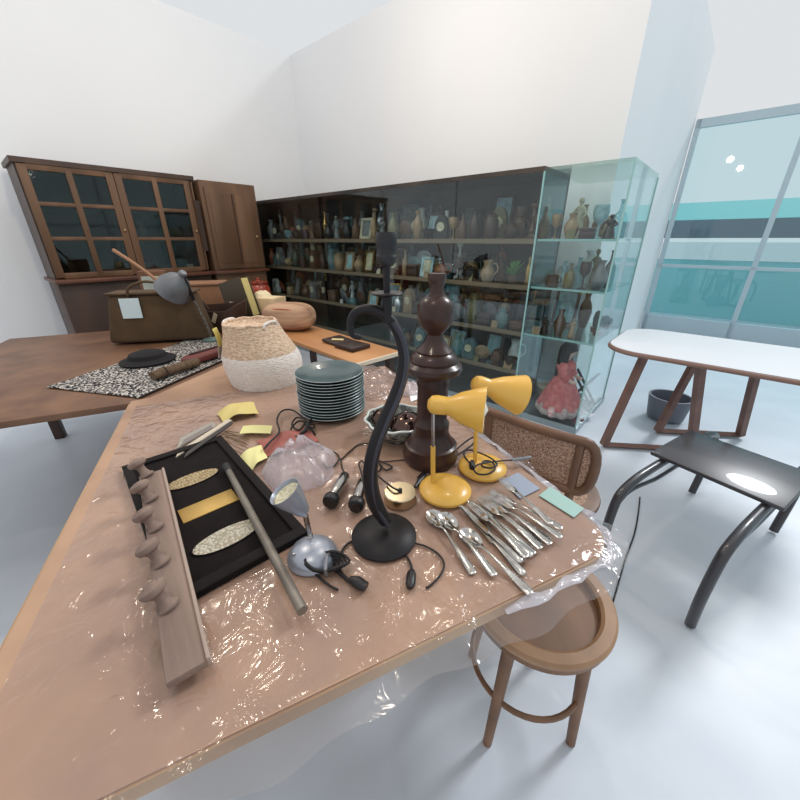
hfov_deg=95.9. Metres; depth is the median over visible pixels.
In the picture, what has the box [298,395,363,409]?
dinner plate
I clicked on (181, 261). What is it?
jar
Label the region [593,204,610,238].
goblet
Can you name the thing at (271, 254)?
vase
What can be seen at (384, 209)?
bottle
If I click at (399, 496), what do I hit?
cup
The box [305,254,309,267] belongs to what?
goblet
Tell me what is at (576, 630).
round stool
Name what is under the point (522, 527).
fork
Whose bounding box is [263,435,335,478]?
plastic bag
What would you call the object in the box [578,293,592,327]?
vase
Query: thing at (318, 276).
framed picture
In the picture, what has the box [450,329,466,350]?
framed picture
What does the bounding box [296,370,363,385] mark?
dinner plate
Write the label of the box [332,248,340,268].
mantel clock
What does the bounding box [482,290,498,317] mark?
jar
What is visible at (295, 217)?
figurine
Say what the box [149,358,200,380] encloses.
cloth
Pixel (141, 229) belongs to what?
vase
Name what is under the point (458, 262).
goblet
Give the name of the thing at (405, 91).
wall
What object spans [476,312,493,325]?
trinket box
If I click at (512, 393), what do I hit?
desk lamp
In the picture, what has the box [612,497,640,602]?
cord
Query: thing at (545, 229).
bottle
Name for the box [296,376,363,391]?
dinner plate
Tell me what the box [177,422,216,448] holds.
knife
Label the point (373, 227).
bottle
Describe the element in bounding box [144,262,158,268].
bowl
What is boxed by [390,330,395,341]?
mantel clock
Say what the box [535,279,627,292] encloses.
shelf
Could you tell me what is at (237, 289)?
book
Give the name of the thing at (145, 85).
wall
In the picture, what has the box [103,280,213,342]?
tote bag
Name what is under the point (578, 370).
folding stand
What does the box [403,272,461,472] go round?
table lamp
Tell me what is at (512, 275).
potted plant
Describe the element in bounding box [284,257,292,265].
teapot
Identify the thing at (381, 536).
lamp
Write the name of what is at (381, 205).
vase
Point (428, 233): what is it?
bowl
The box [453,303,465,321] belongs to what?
plate
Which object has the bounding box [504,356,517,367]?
bowl
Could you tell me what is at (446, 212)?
bottle
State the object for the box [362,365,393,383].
plastic sheet
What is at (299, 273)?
mantel clock
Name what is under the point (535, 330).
price card
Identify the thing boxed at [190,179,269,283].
wardrobe
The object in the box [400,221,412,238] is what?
plate
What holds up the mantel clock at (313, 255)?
on the display case at (530, 185)
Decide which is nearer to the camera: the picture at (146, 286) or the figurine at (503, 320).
the picture at (146, 286)
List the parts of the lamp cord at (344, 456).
cord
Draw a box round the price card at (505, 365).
[503,361,511,368]
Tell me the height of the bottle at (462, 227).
0.189 m
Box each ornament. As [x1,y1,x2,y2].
[590,310,603,331]
[593,319,605,336]
[603,315,612,328]
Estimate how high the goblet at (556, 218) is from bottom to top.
0.160 m
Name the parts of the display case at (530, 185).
panel, panel, plinth trim, plinth trim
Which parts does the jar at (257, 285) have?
lid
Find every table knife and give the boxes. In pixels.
[458,505,523,562]
[467,500,533,557]
[472,521,525,575]
[475,501,536,553]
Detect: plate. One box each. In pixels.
[279,281,286,292]
[294,360,362,383]
[295,374,363,388]
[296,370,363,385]
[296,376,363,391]
[296,380,363,394]
[296,386,363,400]
[297,383,363,397]
[297,388,363,403]
[298,390,364,406]
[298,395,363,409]
[298,397,363,412]
[298,398,364,415]
[299,220,304,232]
[299,405,364,420]
[300,401,364,417]
[315,224,322,237]
[340,288,349,302]
[357,291,366,304]
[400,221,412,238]
[416,250,430,263]
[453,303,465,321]
[465,336,481,354]
[475,345,489,361]
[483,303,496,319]
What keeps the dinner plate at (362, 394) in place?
on the dinner plate at (358, 400)
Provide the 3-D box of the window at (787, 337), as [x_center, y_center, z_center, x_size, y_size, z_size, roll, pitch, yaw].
[5.289,-2.058,4.488,3.320,2.850,0.060,19,31,37]
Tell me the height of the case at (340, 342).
0.032 m
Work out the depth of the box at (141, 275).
2.68 m
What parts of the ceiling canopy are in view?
cord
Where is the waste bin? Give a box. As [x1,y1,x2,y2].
[647,389,690,423]
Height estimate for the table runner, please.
0.068 m
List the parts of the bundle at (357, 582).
cord, cord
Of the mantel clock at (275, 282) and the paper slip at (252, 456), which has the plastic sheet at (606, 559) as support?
the paper slip at (252, 456)
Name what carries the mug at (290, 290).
on the display case at (530, 185)
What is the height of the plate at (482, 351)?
0.148 m
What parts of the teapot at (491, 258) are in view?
handle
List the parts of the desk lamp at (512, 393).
stem, cord, lamp shade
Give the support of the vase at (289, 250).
on the display case at (530, 185)
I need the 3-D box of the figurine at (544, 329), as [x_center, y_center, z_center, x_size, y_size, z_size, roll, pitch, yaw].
[1.119,-0.579,2.788,0.082,0.128,0.076,17,29,33]
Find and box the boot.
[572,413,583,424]
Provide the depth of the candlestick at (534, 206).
2.60 m
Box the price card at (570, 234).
[565,229,575,238]
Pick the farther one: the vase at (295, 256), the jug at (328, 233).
the vase at (295, 256)
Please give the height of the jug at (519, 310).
0.275 m
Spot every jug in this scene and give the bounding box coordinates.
[302,284,309,296]
[319,251,327,268]
[324,225,333,238]
[342,219,352,238]
[357,281,367,302]
[392,208,402,238]
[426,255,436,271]
[473,208,487,238]
[480,260,498,281]
[508,339,525,362]
[513,292,532,320]
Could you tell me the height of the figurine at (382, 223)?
0.188 m
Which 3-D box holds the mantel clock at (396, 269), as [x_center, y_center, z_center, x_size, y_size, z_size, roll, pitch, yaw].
[-0.046,-1.322,3.514,0.116,0.196,0.069,18,30,35]
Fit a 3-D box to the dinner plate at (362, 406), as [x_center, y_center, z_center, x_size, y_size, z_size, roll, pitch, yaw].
[-0.262,0.022,1.411,0.252,0.022,0.252,-15,28,-31]
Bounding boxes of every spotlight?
[322,458,349,508]
[348,460,364,512]
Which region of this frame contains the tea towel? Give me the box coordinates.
[257,427,318,456]
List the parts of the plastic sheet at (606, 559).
cord coil, turquoise strip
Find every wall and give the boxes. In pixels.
[0,0,303,342]
[291,0,639,371]
[572,0,714,380]
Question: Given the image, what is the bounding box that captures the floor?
[0,311,799,799]
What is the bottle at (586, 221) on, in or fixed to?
on the display case at (530, 185)
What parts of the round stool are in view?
leg, leg, seat, leg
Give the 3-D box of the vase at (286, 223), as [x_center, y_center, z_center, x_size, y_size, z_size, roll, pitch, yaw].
[-1.467,-2.227,4.673,0.124,0.267,0.124,-20,31,-38]
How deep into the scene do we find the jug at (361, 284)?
4.11 m
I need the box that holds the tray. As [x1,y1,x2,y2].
[122,419,306,598]
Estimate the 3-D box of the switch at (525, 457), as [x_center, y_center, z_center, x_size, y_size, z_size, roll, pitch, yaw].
[0.363,0.174,1.075,0.063,0.010,0.013,-5,25,-12]
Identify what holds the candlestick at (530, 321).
on the display case at (530, 185)
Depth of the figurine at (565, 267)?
2.75 m
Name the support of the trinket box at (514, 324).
on the display case at (530, 185)
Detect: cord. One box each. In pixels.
[330,442,404,461]
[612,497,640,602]
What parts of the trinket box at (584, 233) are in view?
lid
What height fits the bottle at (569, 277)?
0.167 m
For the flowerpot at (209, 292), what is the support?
on the table at (28, 365)
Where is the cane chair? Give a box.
[468,406,601,512]
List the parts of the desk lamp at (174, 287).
lamp shade, stem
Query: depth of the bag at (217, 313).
2.59 m
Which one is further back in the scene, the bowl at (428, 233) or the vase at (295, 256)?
the vase at (295, 256)
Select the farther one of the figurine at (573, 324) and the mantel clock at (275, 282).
the mantel clock at (275, 282)
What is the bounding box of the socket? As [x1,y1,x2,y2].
[375,232,396,266]
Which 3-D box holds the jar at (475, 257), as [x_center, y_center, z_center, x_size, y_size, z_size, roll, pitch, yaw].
[0.676,-1.232,3.293,0.159,0.212,0.159,-17,29,-33]
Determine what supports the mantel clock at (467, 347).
on the display case at (530, 185)
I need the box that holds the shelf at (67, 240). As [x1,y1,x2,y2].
[67,240,193,240]
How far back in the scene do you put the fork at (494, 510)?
0.82 m
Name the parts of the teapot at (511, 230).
handle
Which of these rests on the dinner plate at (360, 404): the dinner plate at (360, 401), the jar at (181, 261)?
the dinner plate at (360, 401)
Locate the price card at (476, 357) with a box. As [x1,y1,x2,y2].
[473,355,478,361]
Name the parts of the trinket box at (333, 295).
lid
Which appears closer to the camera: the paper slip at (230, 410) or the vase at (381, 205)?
the paper slip at (230, 410)
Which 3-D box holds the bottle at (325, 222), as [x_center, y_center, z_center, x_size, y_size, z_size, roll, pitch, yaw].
[-0.870,-2.033,4.215,0.073,0.285,0.073,-18,30,-35]
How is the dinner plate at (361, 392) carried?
on the dinner plate at (362, 394)
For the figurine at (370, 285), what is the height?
0.284 m
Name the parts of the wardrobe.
door panel, door, door panel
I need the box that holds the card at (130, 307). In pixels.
[118,298,142,318]
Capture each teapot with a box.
[168,225,181,236]
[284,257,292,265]
[291,228,302,238]
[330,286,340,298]
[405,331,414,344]
[410,219,424,238]
[433,262,451,273]
[480,255,503,279]
[500,220,524,238]
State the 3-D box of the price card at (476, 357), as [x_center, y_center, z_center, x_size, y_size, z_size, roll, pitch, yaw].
[0.677,-0.370,3.200,0.048,0.050,0.024,19,31,37]
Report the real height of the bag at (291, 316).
0.196 m
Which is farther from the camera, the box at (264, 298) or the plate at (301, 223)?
the plate at (301, 223)
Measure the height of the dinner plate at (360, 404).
0.022 m
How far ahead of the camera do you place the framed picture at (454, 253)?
3.43 m
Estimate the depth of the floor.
1.24 m
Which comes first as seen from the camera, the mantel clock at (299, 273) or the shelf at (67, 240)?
the shelf at (67, 240)
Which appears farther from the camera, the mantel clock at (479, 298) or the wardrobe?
the wardrobe
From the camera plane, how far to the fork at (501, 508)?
0.84 m
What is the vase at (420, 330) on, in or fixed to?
on the display case at (530, 185)
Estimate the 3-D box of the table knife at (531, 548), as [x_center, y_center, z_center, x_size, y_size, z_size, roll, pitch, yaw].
[0.237,0.291,0.839,0.023,0.009,0.190,-14,28,-28]
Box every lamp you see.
[153,270,216,341]
[270,478,337,576]
[338,232,444,588]
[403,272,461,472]
[414,386,487,507]
[459,375,531,481]
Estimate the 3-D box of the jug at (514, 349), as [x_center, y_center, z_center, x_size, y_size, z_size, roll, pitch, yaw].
[1.001,-0.416,3.123,0.115,0.200,0.140,-7,25,-16]
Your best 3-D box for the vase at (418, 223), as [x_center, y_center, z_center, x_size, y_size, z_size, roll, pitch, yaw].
[0.162,-1.568,3.237,0.095,0.230,0.095,-21,32,-39]
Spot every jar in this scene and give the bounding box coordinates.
[174,255,186,266]
[250,278,270,293]
[315,216,323,238]
[334,252,343,269]
[334,275,341,288]
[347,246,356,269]
[416,293,425,300]
[434,255,446,268]
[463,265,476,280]
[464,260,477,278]
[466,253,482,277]
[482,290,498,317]
[483,210,498,238]
[491,348,502,364]
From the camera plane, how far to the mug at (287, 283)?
4.99 m
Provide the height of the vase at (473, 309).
0.230 m
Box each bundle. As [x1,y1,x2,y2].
[223,430,248,453]
[304,550,368,591]
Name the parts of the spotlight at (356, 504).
cord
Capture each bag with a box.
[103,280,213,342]
[201,299,246,332]
[262,302,315,330]
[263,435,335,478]
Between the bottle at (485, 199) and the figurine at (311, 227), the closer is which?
the bottle at (485, 199)
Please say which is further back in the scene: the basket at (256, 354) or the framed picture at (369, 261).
the framed picture at (369, 261)
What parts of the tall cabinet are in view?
door, door, moulding, moulding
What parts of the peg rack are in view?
edge moulding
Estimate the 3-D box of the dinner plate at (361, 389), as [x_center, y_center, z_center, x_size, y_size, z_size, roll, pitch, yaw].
[-0.265,-0.039,1.380,0.252,0.022,0.252,12,27,25]
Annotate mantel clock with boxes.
[272,223,281,238]
[272,278,280,291]
[276,247,284,265]
[296,271,305,293]
[309,250,319,268]
[309,281,317,297]
[321,280,329,299]
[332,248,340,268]
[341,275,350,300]
[356,248,365,270]
[374,279,382,305]
[390,253,401,274]
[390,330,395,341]
[396,248,406,260]
[416,327,421,340]
[434,215,449,238]
[464,344,470,351]
[466,292,481,318]
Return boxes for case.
[256,161,658,433]
[322,335,369,352]
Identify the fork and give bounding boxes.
[468,501,528,557]
[476,495,541,542]
[478,497,542,548]
[482,494,550,538]
[484,495,552,544]
[489,489,562,528]
[490,492,562,537]
[498,476,552,524]
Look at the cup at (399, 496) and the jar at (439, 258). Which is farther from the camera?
the jar at (439, 258)
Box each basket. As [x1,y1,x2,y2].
[212,315,302,391]
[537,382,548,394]
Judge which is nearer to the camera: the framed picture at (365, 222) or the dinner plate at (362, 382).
the dinner plate at (362, 382)
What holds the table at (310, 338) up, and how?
on the floor
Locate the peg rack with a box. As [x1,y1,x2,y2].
[127,457,211,688]
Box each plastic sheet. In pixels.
[139,376,614,614]
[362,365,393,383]
[389,380,417,396]
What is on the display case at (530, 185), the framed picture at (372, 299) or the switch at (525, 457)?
the framed picture at (372, 299)
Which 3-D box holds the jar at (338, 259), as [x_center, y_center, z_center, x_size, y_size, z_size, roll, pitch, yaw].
[-0.683,-1.557,4.047,0.116,0.191,0.116,-17,29,-33]
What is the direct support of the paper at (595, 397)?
on the display case at (530, 185)
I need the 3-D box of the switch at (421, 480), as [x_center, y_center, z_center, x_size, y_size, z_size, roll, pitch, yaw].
[0.055,0.222,1.002,0.014,0.011,0.068,12,27,26]
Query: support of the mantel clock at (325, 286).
on the display case at (530, 185)
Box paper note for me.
[410,395,416,401]
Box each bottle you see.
[322,212,327,238]
[324,242,329,256]
[329,273,333,288]
[342,246,345,266]
[352,218,359,238]
[370,213,377,238]
[380,208,388,231]
[400,280,404,295]
[402,250,407,275]
[445,211,451,237]
[457,213,467,238]
[481,198,487,238]
[512,290,522,319]
[523,257,531,284]
[539,197,552,238]
[562,263,574,288]
[583,204,589,227]
[603,250,616,287]
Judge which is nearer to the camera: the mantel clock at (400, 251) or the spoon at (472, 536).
the spoon at (472, 536)
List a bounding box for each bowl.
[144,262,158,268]
[364,403,416,443]
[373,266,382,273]
[423,229,433,238]
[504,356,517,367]
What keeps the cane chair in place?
on the floor
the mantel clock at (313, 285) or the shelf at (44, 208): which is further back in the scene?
the mantel clock at (313, 285)
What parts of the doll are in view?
hair crown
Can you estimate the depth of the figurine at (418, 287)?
3.76 m
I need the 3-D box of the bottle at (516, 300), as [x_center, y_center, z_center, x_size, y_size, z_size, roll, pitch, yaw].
[1.037,-0.835,3.141,0.094,0.310,0.094,-21,32,-39]
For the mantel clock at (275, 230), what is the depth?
4.59 m
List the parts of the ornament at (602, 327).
stem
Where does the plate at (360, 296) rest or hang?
on the display case at (530, 185)
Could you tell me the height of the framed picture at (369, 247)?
0.247 m
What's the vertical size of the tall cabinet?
1.975 m
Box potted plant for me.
[501,259,525,282]
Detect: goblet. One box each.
[278,224,285,238]
[304,248,310,266]
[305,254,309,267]
[317,245,322,255]
[449,217,458,238]
[454,258,463,279]
[500,288,511,303]
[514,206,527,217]
[534,214,544,238]
[550,214,562,238]
[577,262,591,288]
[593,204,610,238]
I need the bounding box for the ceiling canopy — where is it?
[378,460,415,510]
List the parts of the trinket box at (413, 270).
lid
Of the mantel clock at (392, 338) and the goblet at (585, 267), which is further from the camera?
the mantel clock at (392, 338)
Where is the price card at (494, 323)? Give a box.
[491,320,497,327]
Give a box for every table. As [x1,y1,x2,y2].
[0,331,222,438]
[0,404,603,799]
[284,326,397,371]
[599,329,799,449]
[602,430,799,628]
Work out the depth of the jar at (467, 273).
3.00 m
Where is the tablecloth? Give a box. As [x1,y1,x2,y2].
[0,365,601,799]
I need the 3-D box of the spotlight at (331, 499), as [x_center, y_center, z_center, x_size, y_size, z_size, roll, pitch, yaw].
[-0.176,0.211,0.990,0.074,0.041,0.225,-5,24,-11]
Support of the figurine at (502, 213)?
on the display case at (530, 185)
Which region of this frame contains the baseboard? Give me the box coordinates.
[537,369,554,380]
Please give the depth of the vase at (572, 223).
2.42 m
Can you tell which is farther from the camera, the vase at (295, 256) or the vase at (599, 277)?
the vase at (295, 256)
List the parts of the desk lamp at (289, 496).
reflector bulb, lamp shade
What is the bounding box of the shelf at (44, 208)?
[40,206,187,213]
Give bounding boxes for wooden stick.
[112,248,156,280]
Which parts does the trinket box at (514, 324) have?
lid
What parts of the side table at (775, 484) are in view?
arched leg, arched leg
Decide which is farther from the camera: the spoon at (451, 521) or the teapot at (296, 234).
the teapot at (296, 234)
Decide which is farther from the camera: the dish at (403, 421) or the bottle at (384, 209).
the bottle at (384, 209)
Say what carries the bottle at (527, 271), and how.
on the display case at (530, 185)
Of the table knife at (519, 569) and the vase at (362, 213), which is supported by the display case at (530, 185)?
the vase at (362, 213)
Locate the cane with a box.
[222,462,307,615]
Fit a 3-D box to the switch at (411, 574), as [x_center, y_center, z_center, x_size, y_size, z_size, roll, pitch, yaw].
[0.022,0.351,0.710,0.019,0.013,0.042,3,24,6]
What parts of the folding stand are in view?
leg, leg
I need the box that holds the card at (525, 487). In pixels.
[502,473,539,498]
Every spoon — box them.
[426,509,476,574]
[438,512,497,575]
[459,527,532,594]
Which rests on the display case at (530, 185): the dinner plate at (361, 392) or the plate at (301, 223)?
the plate at (301, 223)
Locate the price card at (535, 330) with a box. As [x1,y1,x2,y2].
[531,326,539,334]
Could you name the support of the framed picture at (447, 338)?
on the display case at (530, 185)
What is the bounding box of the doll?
[535,342,582,419]
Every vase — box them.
[134,217,147,236]
[267,220,272,238]
[269,248,275,264]
[282,216,290,238]
[287,242,293,265]
[291,249,299,266]
[322,273,329,280]
[354,256,363,271]
[359,211,364,225]
[360,276,367,299]
[376,203,388,231]
[388,213,398,235]
[393,295,402,310]
[403,288,415,313]
[413,210,422,238]
[413,322,423,342]
[419,208,426,238]
[449,204,458,237]
[468,210,480,238]
[468,295,478,322]
[554,309,565,336]
[564,213,579,237]
[578,250,596,283]
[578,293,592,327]
[591,260,607,290]
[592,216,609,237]
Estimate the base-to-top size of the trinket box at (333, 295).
0.127 m
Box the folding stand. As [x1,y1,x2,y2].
[576,368,600,408]
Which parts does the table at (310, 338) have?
leg, leg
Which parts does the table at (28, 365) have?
leg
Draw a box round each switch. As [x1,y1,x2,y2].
[406,569,415,588]
[414,473,426,487]
[512,456,531,460]
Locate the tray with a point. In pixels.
(221, 543)
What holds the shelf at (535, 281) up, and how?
attached to the display case at (530, 185)
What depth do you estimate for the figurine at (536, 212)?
2.84 m
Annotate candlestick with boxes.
[311,219,317,238]
[372,208,377,220]
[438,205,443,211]
[453,244,462,277]
[487,244,492,258]
[524,203,538,238]
[526,290,538,324]
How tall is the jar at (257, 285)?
0.298 m
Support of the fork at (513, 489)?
on the plastic sheet at (606, 559)
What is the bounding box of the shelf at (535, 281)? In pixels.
[265,263,545,286]
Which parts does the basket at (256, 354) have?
handle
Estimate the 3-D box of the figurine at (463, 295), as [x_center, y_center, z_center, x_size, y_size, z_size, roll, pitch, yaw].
[0.609,-0.960,3.497,0.105,0.249,0.113,-18,29,-34]
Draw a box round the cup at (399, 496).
[384,482,415,510]
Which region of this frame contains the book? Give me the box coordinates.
[218,276,261,316]
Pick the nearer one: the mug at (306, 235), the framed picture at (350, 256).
the framed picture at (350, 256)
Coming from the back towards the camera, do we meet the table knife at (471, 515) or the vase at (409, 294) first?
the vase at (409, 294)
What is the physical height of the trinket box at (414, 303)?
0.126 m
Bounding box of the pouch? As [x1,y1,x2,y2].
[181,345,217,361]
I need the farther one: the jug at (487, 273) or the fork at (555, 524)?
the jug at (487, 273)
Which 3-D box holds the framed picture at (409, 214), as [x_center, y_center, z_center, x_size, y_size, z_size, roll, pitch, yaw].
[0.091,-1.807,3.662,0.202,0.317,0.082,17,29,33]
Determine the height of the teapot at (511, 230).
0.131 m
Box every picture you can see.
[141,276,158,289]
[294,276,301,295]
[314,272,323,281]
[334,217,348,227]
[344,252,354,270]
[359,218,371,238]
[363,250,375,272]
[367,290,378,304]
[368,246,377,265]
[390,283,401,305]
[401,205,418,237]
[420,256,434,276]
[424,212,443,238]
[443,335,451,345]
[445,284,459,303]
[447,250,468,274]
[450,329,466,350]
[465,208,475,238]
[485,331,505,356]
[493,194,516,222]
[550,291,581,325]
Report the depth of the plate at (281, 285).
4.88 m
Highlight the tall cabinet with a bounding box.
[1,155,215,333]
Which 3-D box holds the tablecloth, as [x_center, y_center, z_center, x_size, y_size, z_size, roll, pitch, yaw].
[-0.442,0.053,1.405,1.141,0.003,1.985,-11,26,-23]
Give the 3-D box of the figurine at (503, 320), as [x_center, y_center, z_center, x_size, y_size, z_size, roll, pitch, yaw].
[0.894,-0.765,3.095,0.102,0.220,0.095,18,29,34]
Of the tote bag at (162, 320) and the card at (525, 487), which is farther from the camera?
the tote bag at (162, 320)
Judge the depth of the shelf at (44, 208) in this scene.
3.58 m
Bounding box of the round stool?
[468,573,618,747]
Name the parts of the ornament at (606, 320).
stem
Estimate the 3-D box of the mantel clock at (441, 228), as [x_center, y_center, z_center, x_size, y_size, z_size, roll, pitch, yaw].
[0.357,-1.471,3.077,0.116,0.184,0.069,13,27,27]
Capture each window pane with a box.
[644,259,799,326]
[664,197,799,237]
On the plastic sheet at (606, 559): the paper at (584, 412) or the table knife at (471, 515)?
the table knife at (471, 515)
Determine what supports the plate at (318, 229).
on the display case at (530, 185)
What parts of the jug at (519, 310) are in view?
handle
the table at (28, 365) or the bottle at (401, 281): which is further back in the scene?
the bottle at (401, 281)
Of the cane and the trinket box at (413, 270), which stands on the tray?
the cane
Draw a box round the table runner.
[46,338,222,397]
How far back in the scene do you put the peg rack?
0.66 m
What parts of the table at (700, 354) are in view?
leg, floor rail, leg, leg, floor rail, leg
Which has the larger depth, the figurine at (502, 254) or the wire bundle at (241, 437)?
the figurine at (502, 254)
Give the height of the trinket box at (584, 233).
0.069 m
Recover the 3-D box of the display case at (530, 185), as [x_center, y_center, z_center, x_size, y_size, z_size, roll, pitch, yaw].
[-0.069,-1.282,4.023,4.462,1.810,0.817,19,31,37]
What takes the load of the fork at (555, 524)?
on the plastic sheet at (606, 559)
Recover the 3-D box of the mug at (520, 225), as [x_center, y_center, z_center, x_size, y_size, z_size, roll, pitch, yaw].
[0.929,-1.329,2.804,0.096,0.147,0.117,-12,27,-24]
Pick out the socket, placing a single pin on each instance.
(386, 242)
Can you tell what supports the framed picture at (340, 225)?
on the display case at (530, 185)
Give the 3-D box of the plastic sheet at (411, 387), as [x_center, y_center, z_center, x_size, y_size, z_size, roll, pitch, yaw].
[0.037,-0.063,1.605,0.177,0.040,0.145,-5,24,-10]
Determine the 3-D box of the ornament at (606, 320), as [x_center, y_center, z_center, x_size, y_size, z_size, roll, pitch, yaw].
[1.682,-0.637,2.941,0.078,0.110,0.072,18,30,35]
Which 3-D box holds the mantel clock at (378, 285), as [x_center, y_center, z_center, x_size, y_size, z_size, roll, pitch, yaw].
[-0.225,-1.184,3.965,0.124,0.277,0.069,20,31,38]
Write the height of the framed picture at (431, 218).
0.218 m
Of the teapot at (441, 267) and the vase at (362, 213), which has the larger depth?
the vase at (362, 213)
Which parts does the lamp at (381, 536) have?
cord, scroll stem, stem, cord, cord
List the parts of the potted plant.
pot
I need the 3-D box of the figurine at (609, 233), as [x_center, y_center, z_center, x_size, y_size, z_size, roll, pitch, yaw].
[1.350,-1.111,2.318,0.094,0.144,0.101,-18,30,-35]
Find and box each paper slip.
[217,402,258,421]
[239,425,271,433]
[240,445,267,469]
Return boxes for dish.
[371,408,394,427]
[390,411,416,431]
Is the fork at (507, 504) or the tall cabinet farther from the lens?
the tall cabinet
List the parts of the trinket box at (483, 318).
lid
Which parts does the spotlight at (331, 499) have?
cord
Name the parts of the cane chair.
leg, cane panel, cane seat, seat, leg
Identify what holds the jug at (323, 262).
on the display case at (530, 185)
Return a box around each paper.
[580,408,595,417]
[583,393,597,401]
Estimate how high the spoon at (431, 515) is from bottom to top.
0.012 m
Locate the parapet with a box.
[658,242,799,261]
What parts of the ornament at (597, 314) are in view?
stem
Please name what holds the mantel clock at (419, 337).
on the display case at (530, 185)
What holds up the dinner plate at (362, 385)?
on the dinner plate at (361, 389)
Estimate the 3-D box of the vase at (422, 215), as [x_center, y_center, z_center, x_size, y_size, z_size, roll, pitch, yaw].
[0.214,-1.722,3.530,0.119,0.275,0.119,19,30,36]
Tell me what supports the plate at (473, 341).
on the display case at (530, 185)
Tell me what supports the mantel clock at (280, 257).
on the display case at (530, 185)
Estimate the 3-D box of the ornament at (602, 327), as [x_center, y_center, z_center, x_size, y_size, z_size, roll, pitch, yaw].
[1.500,-0.548,2.718,0.078,0.130,0.072,18,30,35]
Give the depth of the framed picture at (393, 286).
3.86 m
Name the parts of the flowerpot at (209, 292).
lid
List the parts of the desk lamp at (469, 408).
stem, stem, cord, lamp shade, bulb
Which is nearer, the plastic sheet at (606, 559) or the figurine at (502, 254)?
the plastic sheet at (606, 559)
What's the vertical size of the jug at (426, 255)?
0.180 m
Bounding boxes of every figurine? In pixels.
[294,211,297,226]
[308,222,315,238]
[316,284,321,298]
[333,216,340,238]
[349,281,355,301]
[366,278,373,302]
[377,218,385,231]
[414,281,421,297]
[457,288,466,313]
[494,207,507,238]
[495,244,505,278]
[498,298,509,324]
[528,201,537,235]
[539,317,549,333]
[557,260,569,284]
[566,318,576,338]
[573,198,586,238]
[586,249,601,286]
[600,214,618,238]
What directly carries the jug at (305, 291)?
on the display case at (530, 185)
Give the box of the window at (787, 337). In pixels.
[640,103,799,347]
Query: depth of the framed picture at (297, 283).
4.70 m
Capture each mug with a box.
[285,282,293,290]
[286,286,293,293]
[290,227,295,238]
[299,258,307,267]
[302,229,309,238]
[327,257,331,267]
[339,228,343,238]
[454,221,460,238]
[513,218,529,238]
[545,275,561,286]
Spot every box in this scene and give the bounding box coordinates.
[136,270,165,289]
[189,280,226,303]
[255,290,285,315]
[327,289,338,301]
[406,264,420,276]
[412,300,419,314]
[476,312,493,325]
[509,319,526,330]
[578,228,596,238]
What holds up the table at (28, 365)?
on the floor
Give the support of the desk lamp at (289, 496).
on the plastic sheet at (606, 559)
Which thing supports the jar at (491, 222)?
on the display case at (530, 185)
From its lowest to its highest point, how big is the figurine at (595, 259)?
0.257 m
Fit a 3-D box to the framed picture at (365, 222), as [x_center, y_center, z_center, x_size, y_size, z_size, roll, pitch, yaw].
[-0.341,-1.740,3.662,0.167,0.194,0.056,22,32,40]

